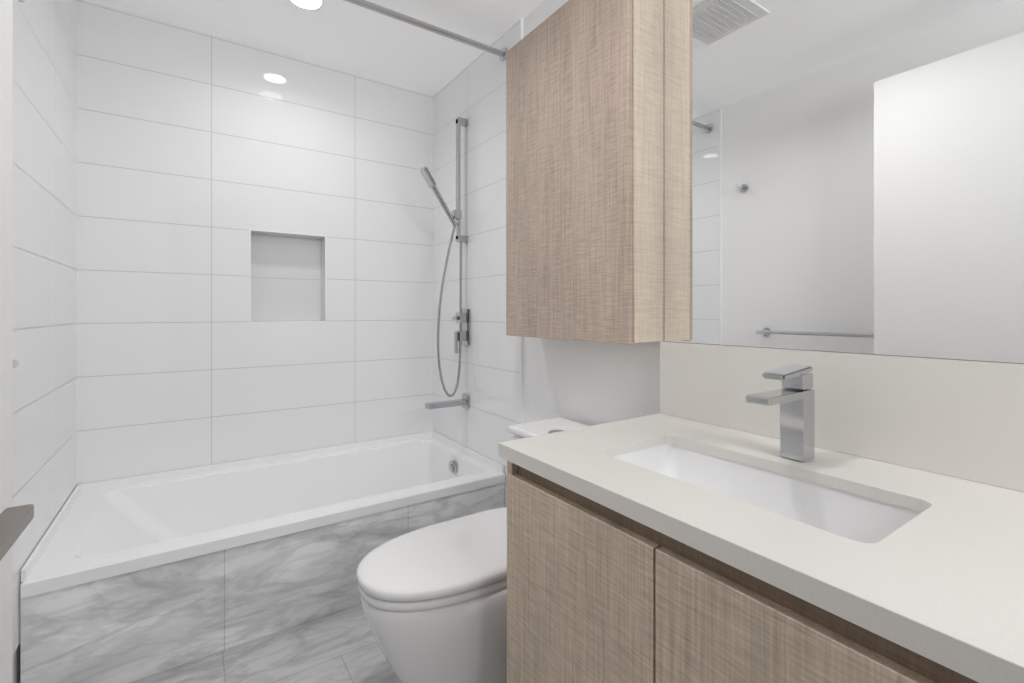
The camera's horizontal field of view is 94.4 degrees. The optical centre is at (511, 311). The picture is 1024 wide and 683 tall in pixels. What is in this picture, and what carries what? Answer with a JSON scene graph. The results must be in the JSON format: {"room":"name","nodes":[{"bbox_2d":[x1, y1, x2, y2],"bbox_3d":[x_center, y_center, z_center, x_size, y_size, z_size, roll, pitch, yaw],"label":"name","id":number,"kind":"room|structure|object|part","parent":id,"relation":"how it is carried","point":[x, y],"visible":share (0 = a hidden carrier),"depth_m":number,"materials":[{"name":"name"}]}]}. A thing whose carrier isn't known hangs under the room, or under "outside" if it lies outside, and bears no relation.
{"room":"bathroom","nodes":[
{"label":"bathroom","id":0,"kind":"room"},
{"bbox_2d":[13,643,19,682],"bbox_3d":[-1.099,-0.083,0.839,0.108,2.305,2.820,0,0,-34],"label":"wall","id":1,"kind":"structure","parent":0,"point":[16,667],"depth_m":1.26,"materials":[{"name":"white paint"}]},
{"bbox_2d":[13,360,18,367],"bbox_3d":[-0.913,0.110,0.735,0.082,0.044,0.604,0,0,-34],"label":"towel rail","id":2,"kind":"object","parent":1,"relation":"attached to","point":[15,363],"visible":0.27,"depth_m":0.99,"materials":[{"name":"silver metal"}]},
{"bbox_2d":[13,0,76,654],"bbox_3d":[-1.480,-0.182,1.522,0.001,2.105,0.820,0,0,-34],"label":"tile","id":3,"kind":"structure","parent":1,"relation":"attached to","point":[45,255],"depth_m":1.45,"materials":[{"name":"white tile"}]},
{"bbox_2d":[343,0,507,60],"bbox_3d":[-0.661,-1.135,1.667,1.518,0.052,0.052,0,0,-34],"label":"curtain rod","id":4,"kind":"object","parent":3,"relation":"attached to","point":[501,53],"visible":0.85,"depth_m":1.88,"materials":[{"name":"silver metal"}]},
{"bbox_2d":[77,0,432,484],"bbox_3d":[-1.105,-0.182,2.325,1.544,2.105,0.090,0,0,-34],"label":"tiled wall","id":5,"kind":"structure","parent":0,"point":[200,155],"depth_m":2.17,"materials":[{"name":"white tile"}]},
{"bbox_2d":[249,229,250,322],"bbox_3d":[-1.215,-0.167,2.197,0.007,0.437,0.006,0,0,-34],"label":"trim","id":6,"kind":"structure","parent":5,"relation":"attached to","point":[249,275],"depth_m":2.19,"materials":[{"name":"white"}]},
{"bbox_2d":[251,321,324,322],"bbox_3d":[-1.076,0.049,2.291,0.328,0.007,0.006,0,0,-34],"label":"trim","id":7,"kind":"structure","parent":5,"relation":"attached to","point":[290,322],"depth_m":2.29,"materials":[{"name":"white"}]},
{"bbox_2d":[251,229,324,236],"bbox_3d":[-1.076,-0.382,2.291,0.328,0.007,0.006,0,0,-34],"label":"trim","id":8,"kind":"structure","parent":5,"relation":"attached to","point":[287,232],"depth_m":2.28,"materials":[{"name":"white"}]},
{"bbox_2d":[325,235,326,321],"bbox_3d":[-0.937,-0.167,2.385,0.007,0.437,0.006,0,0,-34],"label":"trim","id":9,"kind":"structure","parent":5,"relation":"attached to","point":[325,278],"depth_m":2.38,"materials":[{"name":"white"}]},
{"bbox_2d":[87,0,543,95],"bbox_3d":[-0.414,-1.285,1.301,1.760,0.100,2.820,0,0,-34],"label":"ceiling","id":10,"kind":"structure","parent":0,"point":[344,36],"depth_m":2.06,"materials":[{"name":"white paint"}]},
{"bbox_2d":[289,0,323,10],"bbox_3d":[-0.812,-1.231,1.864,0.136,0.007,0.136,0,0,-37],"label":"recessed light","id":11,"kind":"object","parent":10,"relation":"in","point":[312,5],"visible":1,"depth_m":1.88,"materials":[{"name":"white"}]},
{"bbox_2d":[523,0,1023,425],"bbox_3d":[0.271,-0.083,1.763,0.108,2.305,2.820,0,0,-34],"label":"wall","id":12,"kind":"structure","parent":0,"point":[588,383],"depth_m":1.68,"materials":[{"name":"white paint"}]},
{"bbox_2d":[433,19,519,506],"bbox_3d":[-0.208,-0.182,2.354,0.001,2.105,0.864,0,0,-34],"label":"tile","id":13,"kind":"structure","parent":12,"relation":"attached to","point":[473,92],"depth_m":2.29,"materials":[{"name":"white tile"}]},
{"bbox_2d":[425,394,468,409],"bbox_3d":[-0.318,0.448,2.324,0.214,0.064,0.064,0,0,-34],"label":"tub spout","id":14,"kind":"object","parent":13,"relation":"attached to","point":[463,401],"visible":0.96,"depth_m":2.32,"materials":[{"name":"silver metal"}]},
{"bbox_2d":[453,309,469,352],"bbox_3d":[-0.257,0.095,2.366,0.065,0.220,0.084,0,0,-34],"label":"shower valve","id":15,"kind":"object","parent":13,"relation":"attached to","point":[463,318],"visible":0.98,"depth_m":2.35,"materials":[{"name":"silver metal"}]},
{"bbox_3d":[-0.282,0.030,2.362,0.014,0.020,0.038,0,0,-34],"label":"lever","id":16,"kind":"part","parent":15,"relation":"part of","materials":[{"name":"silver metal"}]},
{"bbox_3d":[-0.277,0.151,2.352,0.016,0.107,0.020,0,0,-34],"label":"lever","id":17,"kind":"part","parent":15,"relation":"part of","materials":[{"name":"silver metal"}]},
{"bbox_3d":[-0.253,0.119,2.369,0.042,0.052,0.052,0,0,-34],"label":"knob","id":18,"kind":"part","parent":15,"relation":"part of","materials":[{"name":"silver metal"}]},
{"bbox_3d":[-0.253,0.029,2.369,0.042,0.052,0.052,0,0,-34],"label":"knob","id":19,"kind":"part","parent":15,"relation":"part of","materials":[{"name":"silver metal"}]},
{"bbox_3d":[-0.232,0.075,2.382,0.007,0.180,0.084,0,0,-34],"label":"plate","id":20,"kind":"part","parent":15,"relation":"part of","materials":[{"name":"silver metal"}]},
{"bbox_2d":[456,117,467,126],"bbox_3d":[-0.252,-0.950,2.369,0.053,0.032,0.032,0,0,-34],"label":"bracket","id":21,"kind":"object","parent":13,"relation":"attached to","point":[463,122],"visible":0.98,"depth_m":2.36,"materials":[{"name":"silver metal"}]},
{"bbox_2d":[456,120,460,238],"bbox_3d":[-0.268,-0.660,2.359,0.014,0.600,0.028,0,0,-34],"label":"bar","id":22,"kind":"object","parent":21,"relation":"attached to","point":[458,173],"visible":0.88,"depth_m":2.35,"materials":[{"name":"silver metal"}]},
{"bbox_2d":[430,186,461,225],"bbox_3d":[-0.324,-0.521,2.320,0.163,0.194,0.036,0,0,-34],"label":"slider","id":23,"kind":"object","parent":22,"relation":"attached to","point":[456,214],"depth_m":2.32,"materials":[{"name":"silver metal"}]},
{"bbox_2d":[420,166,435,187],"bbox_3d":[-0.401,-0.643,2.269,0.066,0.090,0.062,0,0,-34],"label":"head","id":24,"kind":"object","parent":23,"relation":"attached to","point":[427,176],"visible":0.9,"depth_m":2.25},
{"bbox_3d":[-0.333,-0.521,2.314,0.141,0.194,0.028,0,0,-34],"label":"shower rail handle","id":25,"kind":"part","parent":23,"relation":"part of","materials":[{"name":"silver metal"}]},
{"bbox_2d":[437,225,461,396],"bbox_3d":[-0.306,-0.007,2.327,0.148,0.850,0.016,0,0,-43],"label":"hose","id":26,"kind":"object","parent":23,"relation":"attached to","point":[460,311],"visible":0.98,"depth_m":2.33,"materials":[{"name":"silver metal"}]},
{"bbox_2d":[456,235,467,242],"bbox_3d":[-0.252,-0.365,2.369,0.053,0.032,0.032,0,0,-34],"label":"bracket","id":27,"kind":"object","parent":13,"relation":"attached to","point":[462,238],"visible":1,"depth_m":2.35,"materials":[{"name":"silver metal"}]},
{"bbox_2d":[520,18,522,423],"bbox_3d":[0.041,-0.182,1.996,0.012,2.105,0.008,0,0,-34],"label":"trim","id":28,"kind":"structure","parent":12,"relation":"attached to","point":[521,337],"depth_m":1.99,"materials":[{"name":"white"}]},
{"bbox_2d":[506,0,663,343],"bbox_3d":[0.211,-0.453,1.597,0.148,1.083,0.617,0,0,-34],"label":"upper cabinet","id":29,"kind":"object","parent":12,"relation":"attached to","point":[584,170],"visible":1,"depth_m":1.44,"materials":[{"name":"beige wood"}]},
{"bbox_2d":[659,341,1023,521],"bbox_3d":[0.675,0.190,1.024,0.017,0.208,0.857,0,0,-34],"label":"backsplash","id":30,"kind":"structure","parent":12,"relation":"attached to","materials":[{"name":"stone"}]},
{"bbox_2d":[664,0,1023,362],"bbox_3d":[0.683,-0.455,1.027,0.005,1.079,0.852,0,0,-34],"label":"mirror panel","id":31,"kind":"object","parent":12,"relation":"attached to","point":[846,176],"visible":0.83,"depth_m":0.99,"materials":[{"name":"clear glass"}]},
{"bbox_3d":[-0.217,-0.083,-0.183,0.212,2.305,0.140,0,0,-34],"label":"wall","id":32,"kind":"structure","parent":0,"visible":0},
{"bbox_2d":[0,0,12,682],"bbox_3d":[-0.421,0.031,0.259,0.040,2.062,0.760,0,0,-34],"label":"door","id":33,"kind":"structure","parent":32,"relation":"in","point":[6,323],"depth_m":0.57,"materials":[{"name":"white"}]},
{"bbox_3d":[-0.414,1.120,1.301,1.760,0.100,2.820,0,0,-34],"label":"floor","id":34,"kind":"structure","parent":0,"visible":0},
{"bbox_2d":[130,604,401,682],"bbox_3d":[-0.353,1.069,1.210,1.544,0.001,2.600,0,0,-34],"label":"marble floor","id":35,"kind":"structure","parent":34,"relation":"on","point":[341,646],"depth_m":1.45,"materials":[{"name":"grey tile"}]},
{"bbox_2d":[20,431,504,682],"bbox_3d":[-0.867,0.873,1.972,1.514,0.390,0.754,0,0,-34],"label":"bathtub","id":36,"kind":"object","parent":35,"relation":"on","point":[129,579],"visible":0.98,"depth_m":1.62,"materials":[{"name":"white plastic"}]},
{"bbox_3d":[-0.301,0.773,2.348,0.017,0.035,0.034,0,0,-34],"label":"overflow knob","id":37,"kind":"part","parent":36,"relation":"part of","materials":[{"name":"silver metal"}]},
{"bbox_2d":[357,418,587,682],"bbox_3d":[-0.040,0.726,1.372,0.799,0.685,0.404,0,0,-34],"label":"toilet","id":38,"kind":"object","parent":35,"relation":"on","point":[434,601],"visible":0.46,"depth_m":1.15,"materials":[{"name":"white ceramic"}]},
{"bbox_3d":[-0.138,0.654,1.306,0.562,0.032,0.340,0,0,-34],"label":"lid","id":39,"kind":"part","parent":38,"relation":"part of","materials":[{"name":"white ceramic"}]},
{"bbox_3d":[0.195,0.402,1.530,0.234,0.024,0.404,0,0,-34],"label":"tank lid","id":40,"kind":"part","parent":38,"relation":"part of","materials":[{"name":"white ceramic"}]},
{"bbox_2d":[498,341,1023,682],"bbox_3d":[0.446,0.577,0.870,0.571,0.982,0.858,0,0,-34],"label":"bathroom vanity","id":41,"kind":"object","parent":35,"relation":"on","point":[734,514],"visible":0.98,"depth_m":0.80,"materials":[{"name":"beige wood"}]},
{"bbox_3d":[0.108,0.661,0.882,0.019,0.614,0.400,0,0,-34],"label":"door","id":42,"kind":"part","parent":41,"relation":"part of","materials":[{"name":"beige wood"}]},
{"bbox_2d":[745,363,814,462],"bbox_3d":[0.521,0.200,0.918,0.174,0.186,0.047,0,0,-34],"label":"faucet","id":43,"kind":"object","parent":41,"relation":"on","point":[796,399],"depth_m":0.93,"materials":[{"name":"silver metal"}]},
{"bbox_3d":[0.340,0.661,0.538,0.019,0.614,0.422,0,0,-34],"label":"door","id":44,"kind":"part","parent":41,"relation":"part of","materials":[{"name":"beige wood"}]},
{"bbox_3d":[-0.552,0.233,0.514,0.017,0.016,0.016,0,0,-34],"label":"door lever","id":45,"kind":"object","parent":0,"visible":0},
{"bbox_2d":[0,504,33,560],"bbox_3d":[-0.518,0.228,0.478,0.024,0.018,0.143,0,0,-34],"label":"door handle","id":46,"kind":"object","parent":45,"relation":"attached to","point":[15,521],"depth_m":0.50,"materials":[{"name":"silver metal"}]}
]}

